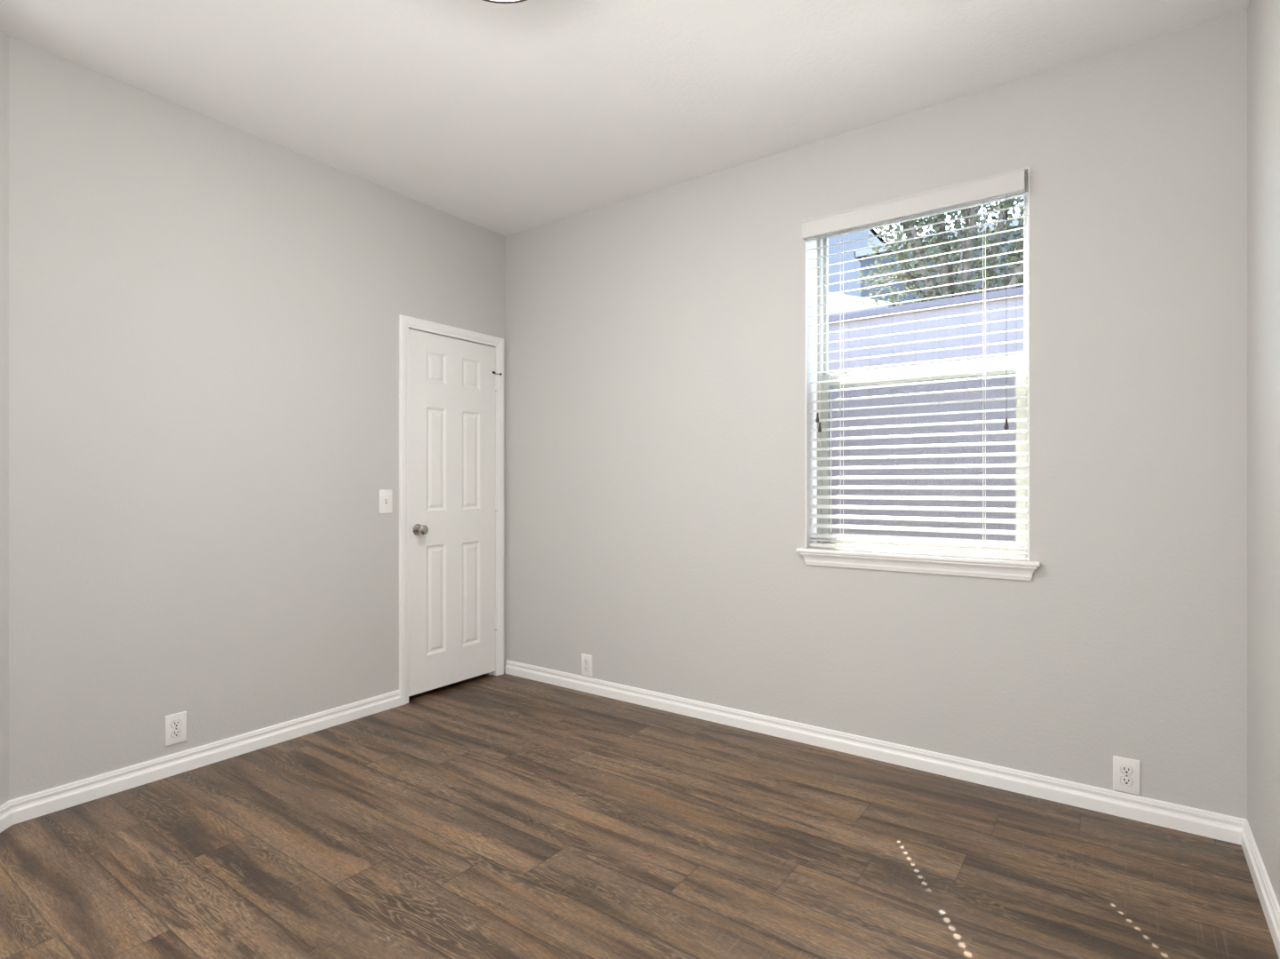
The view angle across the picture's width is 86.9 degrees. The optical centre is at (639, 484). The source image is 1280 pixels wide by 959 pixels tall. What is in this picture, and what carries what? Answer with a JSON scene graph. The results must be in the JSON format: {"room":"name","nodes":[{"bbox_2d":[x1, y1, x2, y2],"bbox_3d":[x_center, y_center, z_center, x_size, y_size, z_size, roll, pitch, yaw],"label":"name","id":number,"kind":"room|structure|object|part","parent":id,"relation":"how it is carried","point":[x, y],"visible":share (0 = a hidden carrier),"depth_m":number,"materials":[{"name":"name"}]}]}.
{"room":"empty bedroom","nodes":[
{"label":"empty bedroom","id":0,"kind":"room"},
{"bbox_2d":[0,29,8,805],"bbox_3d":[-2.151,-0.188,1.724,0.110,2.746,1.259,0,0,-10],"label":"wall","id":1,"kind":"structure","parent":0,"point":[3,37],"depth_m":2.33,"materials":[{"name":"beige paint"}]},
{"bbox_2d":[0,801,12,833],"bbox_3d":[-2.179,1.143,2.276,0.016,0.083,0.160,0,0,-9],"label":"baseboard","id":2,"kind":"structure","parent":1,"relation":"attached to","point":[5,812],"depth_m":2.32,"materials":[{"name":"white wood"}]},
{"bbox_2d":[8,37,505,800],"bbox_3d":[-1.587,-0.188,3.316,0.120,2.746,2.380,0,0,35],"label":"wall","id":3,"kind":"structure","parent":0,"point":[204,311],"depth_m":2.80,"materials":[{"name":"beige paint"}]},
{"bbox_2d":[164,711,186,746],"bbox_3d":[-1.901,1.001,2.766,0.010,0.123,0.079,0,0,35],"label":"wall outlet","id":4,"kind":"object","parent":3,"relation":"attached to","point":[175,725],"visible":1,"depth_m":2.76,"materials":[{"name":"white plastic"}]},
{"bbox_2d":[171,729,181,738],"bbox_3d":[-1.898,1.020,2.764,0.003,0.031,0.038,0,0,35],"label":"receptacle","id":5,"kind":"object","parent":4,"relation":"attached to","point":[175,733],"depth_m":2.76,"materials":[{"name":"white plastic"}]},
{"bbox_2d":[171,719,181,728],"bbox_3d":[-1.899,0.982,2.765,0.001,0.031,0.037,0,0,35],"label":"receptacle","id":6,"kind":"object","parent":4,"relation":"attached to","point":[175,723],"depth_m":2.76,"materials":[{"name":"white plastic"}]},
{"bbox_2d":[8,690,400,825],"bbox_3d":[-1.740,1.143,2.985,0.016,0.083,1.564,0,0,35],"label":"baseboard","id":7,"kind":"structure","parent":3,"relation":"attached to","point":[30,806],"depth_m":2.79,"materials":[{"name":"white wood"}]},
{"bbox_2d":[379,489,392,513],"bbox_3d":[-1.334,0.090,3.553,0.018,0.125,0.077,0,0,35],"label":"light switch","id":8,"kind":"object","parent":3,"relation":"attached to","point":[385,496],"visible":1,"depth_m":3.55,"materials":[{"name":"white plastic"}]},
{"bbox_2d":[398,314,504,706],"bbox_3d":[-1.120,0.137,3.956,0.138,2.096,0.745,0,0,35],"label":"door frame","id":9,"kind":"structure","parent":3,"relation":"attached to","point":[405,322],"depth_m":3.75,"materials":[{"name":"white wood"}]},
{"bbox_2d":[408,328,501,696],"bbox_3d":[-1.056,0.153,3.930,0.103,2.003,0.649,0,0,35],"label":"door","id":10,"kind":"structure","parent":3,"relation":"in","point":[452,382],"depth_m":3.91,"materials":[{"name":"white paint"}]},
{"bbox_3d":[-1.189,0.249,3.693,0.044,0.055,0.055,0,0,35],"label":"knob","id":11,"kind":"part","parent":10,"relation":"part of","materials":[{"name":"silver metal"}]},
{"bbox_2d":[0,0,1249,236],"bbox_3d":[-0.805,-1.621,1.904,4.494,0.120,4.070,0,0,35],"label":"ceiling","id":12,"kind":"structure","parent":0,"point":[503,119],"depth_m":2.55,"materials":[{"name":"white paint"}]},
{"bbox_2d":[483,0,526,3],"bbox_3d":[-0.411,-1.480,1.900,0.344,0.163,0.344,0,0,35],"label":"ceiling light","id":13,"kind":"object","parent":12,"relation":"attached to","point":[490,1],"visible":1,"depth_m":2.06,"materials":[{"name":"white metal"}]},
{"bbox_2d":[0,673,1279,958],"bbox_3d":[-0.744,1.195,1.955,4.434,0.020,4.222,0,0,35],"label":"floor","id":14,"kind":"structure","parent":0,"point":[485,816],"depth_m":2.14,"materials":[{"name":"brown wood"}]},
{"bbox_2d":[828,229,887,297],"bbox_3d":[4.188,-5.090,36.280,19.000,12.950,10.000,0,0,35],"label":"sky","id":15,"kind":"structure","parent":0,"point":[862,243],"depth_m":27.21,"materials":[{"name":"blue"}]},
{"bbox_2d":[505,9,1247,818],"bbox_3d":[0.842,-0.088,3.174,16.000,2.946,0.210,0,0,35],"label":"wall","id":16,"kind":"structure","parent":0,"point":[655,340],"depth_m":2.78,"materials":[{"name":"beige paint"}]},
{"bbox_2d":[580,653,592,676],"bbox_3d":[-0.305,1.034,3.858,0.079,0.123,0.010,0,0,35],"label":"wall outlet","id":17,"kind":"object","parent":16,"relation":"attached to","point":[586,660],"visible":1,"depth_m":3.85,"materials":[{"name":"white plastic"}]},
{"bbox_2d":[583,666,588,671],"bbox_3d":[-0.307,1.054,3.856,0.034,0.029,0.002,0,0,35],"label":"receptacle","id":18,"kind":"object","parent":17,"relation":"attached to","point":[585,668],"depth_m":3.85,"materials":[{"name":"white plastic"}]},
{"bbox_2d":[583,659,588,665],"bbox_3d":[-0.306,1.014,3.857,0.037,0.031,0.001,0,0,35],"label":"receptacle","id":19,"kind":"object","parent":17,"relation":"attached to","point":[585,661],"depth_m":3.86,"materials":[{"name":"white plastic"}]},
{"bbox_2d":[505,659,1247,844],"bbox_3d":[0.578,1.143,3.224,3.475,0.083,0.016,0,0,35],"label":"baseboard","id":20,"kind":"structure","parent":16,"relation":"attached to","point":[1221,827],"depth_m":2.78,"materials":[{"name":"white wood"}]},
{"bbox_2d":[795,167,1041,580],"bbox_3d":[1.177,-0.422,2.910,0.966,1.583,0.241,0,0,35],"label":"window","id":21,"kind":"structure","parent":16,"relation":"in","point":[1011,568],"depth_m":2.94,"materials":[{"name":"white plastic"}]},
{"bbox_2d":[802,167,1027,558],"bbox_3d":[1.131,-0.459,2.862,0.884,1.493,0.122,0,0,35],"label":"window blind","id":22,"kind":"object","parent":21,"relation":"attached to","point":[1013,182],"visible":1,"depth_m":2.83,"materials":[{"name":"white plastic"}]},
{"bbox_3d":[0.806,-0.741,3.066,0.002,0.838,0.002,0,0,35],"label":"tilt cord","id":23,"kind":"part","parent":22,"relation":"part of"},
{"bbox_3d":[0.911,-0.444,3.064,0.001,1.433,0.001,0,0,35],"label":"lift cord","id":24,"kind":"part","parent":22,"relation":"part of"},
{"bbox_3d":[0.912,-0.445,3.056,0.001,1.431,0.052,0,0,35],"label":"ladder cord","id":25,"kind":"part","parent":22,"relation":"part of","materials":[{"name":"white fabric"}]},
{"bbox_3d":[1.153,0.280,2.885,0.875,0.017,0.052,0,0,35],"label":"rail","id":26,"kind":"part","parent":22,"relation":"part of","materials":[{"name":"white plastic"}]},
{"bbox_3d":[1.385,-0.444,2.726,0.001,1.433,0.001,0,0,35],"label":"lift cord","id":27,"kind":"part","parent":22,"relation":"part of","materials":[{"name":"white fabric"}]},
{"bbox_3d":[1.155,0.302,2.880,0.966,0.018,0.167,0,0,35],"label":"sill","id":28,"kind":"part","parent":21,"relation":"part of","materials":[{"name":"white wood"}]},
{"bbox_3d":[1.215,-0.117,2.968,0.851,0.796,0.028,0,0,35],"label":"sash","id":29,"kind":"part","parent":21,"relation":"part of","materials":[{"name":"white plastic"}]},
{"bbox_3d":[1.233,-0.841,2.993,0.851,0.716,0.025,0,0,35],"label":"sash","id":30,"kind":"part","parent":21,"relation":"part of","materials":[{"name":"white plastic"}]},
{"bbox_2d":[1113,755,1140,795],"bbox_3d":[1.733,1.037,2.405,0.079,0.123,0.010,0,0,35],"label":"wall outlet","id":31,"kind":"object","parent":16,"relation":"attached to","point":[1126,772],"visible":1,"depth_m":2.40,"materials":[{"name":"white plastic"}]},
{"bbox_2d":[1120,776,1133,786],"bbox_3d":[1.732,1.056,2.403,0.037,0.031,0.001,0,0,35],"label":"receptacle","id":32,"kind":"object","parent":31,"relation":"attached to","point":[1124,781],"depth_m":2.40,"materials":[{"name":"white plastic"}]},
{"bbox_2d":[1120,765,1133,775],"bbox_3d":[1.732,1.018,2.403,0.037,0.031,0.001,0,0,35],"label":"receptacle","id":33,"kind":"object","parent":31,"relation":"attached to","point":[1124,770],"depth_m":2.40,"materials":[{"name":"white plastic"}]},
{"bbox_2d":[1247,0,1279,906],"bbox_3d":[1.067,-0.188,0.815,0.120,2.746,3.370,0,0,35],"label":"wall","id":34,"kind":"structure","parent":0,"point":[1263,16],"depth_m":1.96,"materials":[{"name":"beige paint"}]},
{"bbox_2d":[1240,819,1279,958],"bbox_3d":[1.056,1.143,0.915,0.016,0.083,3.220,0,0,35],"label":"baseboard","id":35,"kind":"structure","parent":34,"relation":"attached to","point":[1269,904],"depth_m":1.91,"materials":[{"name":"white wood"}]},
{"label":"outside","id":36,"kind":"structure","parent":0,"visible":0},
{"bbox_3d":[12.291,1.460,22.670,60.000,0.150,44.750,0,0,35],"label":"ground","id":37,"kind":"structure","parent":36,"visible":0},
{"bbox_2d":[828,292,897,316],"bbox_3d":[0.863,-1.645,15.559,12.450,6.060,10.400,0,0,35],"label":"neighbor house","id":38,"kind":"structure","parent":37,"relation":"on","point":[833,298],"depth_m":8.22,"materials":[{"name":"paint"}]},
{"bbox_2d":[828,286,1023,540],"bbox_3d":[1.268,0.125,4.633,15.000,2.520,0.140,0,0,35],"label":"neighboring building","id":39,"kind":"structure","parent":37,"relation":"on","point":[1013,302],"depth_m":4.21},
{"bbox_3d":[1.251,-1.115,4.608,15.000,0.040,0.080,0,0,35],"label":"cap rail","id":40,"kind":"part","parent":39,"relation":"part of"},
{"bbox_2d":[854,219,1023,304],"bbox_3d":[15.715,-3.496,20.074,15.710,9.762,9.300,0,0,35],"label":"tree","id":41,"kind":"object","parent":37,"relation":"on","point":[858,254],"visible":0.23,"depth_m":20.25,"materials":[{"name":"green plant"}]},
{"bbox_2d":[856,196,1023,309],"bbox_3d":[3.050,-1.054,5.925,2.457,4.885,1.304,0,0,42],"label":"tree","id":42,"kind":"object","parent":37,"relation":"on","point":[1018,245],"visible":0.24,"depth_m":5.98,"materials":[{"name":"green plant"}]}
]}

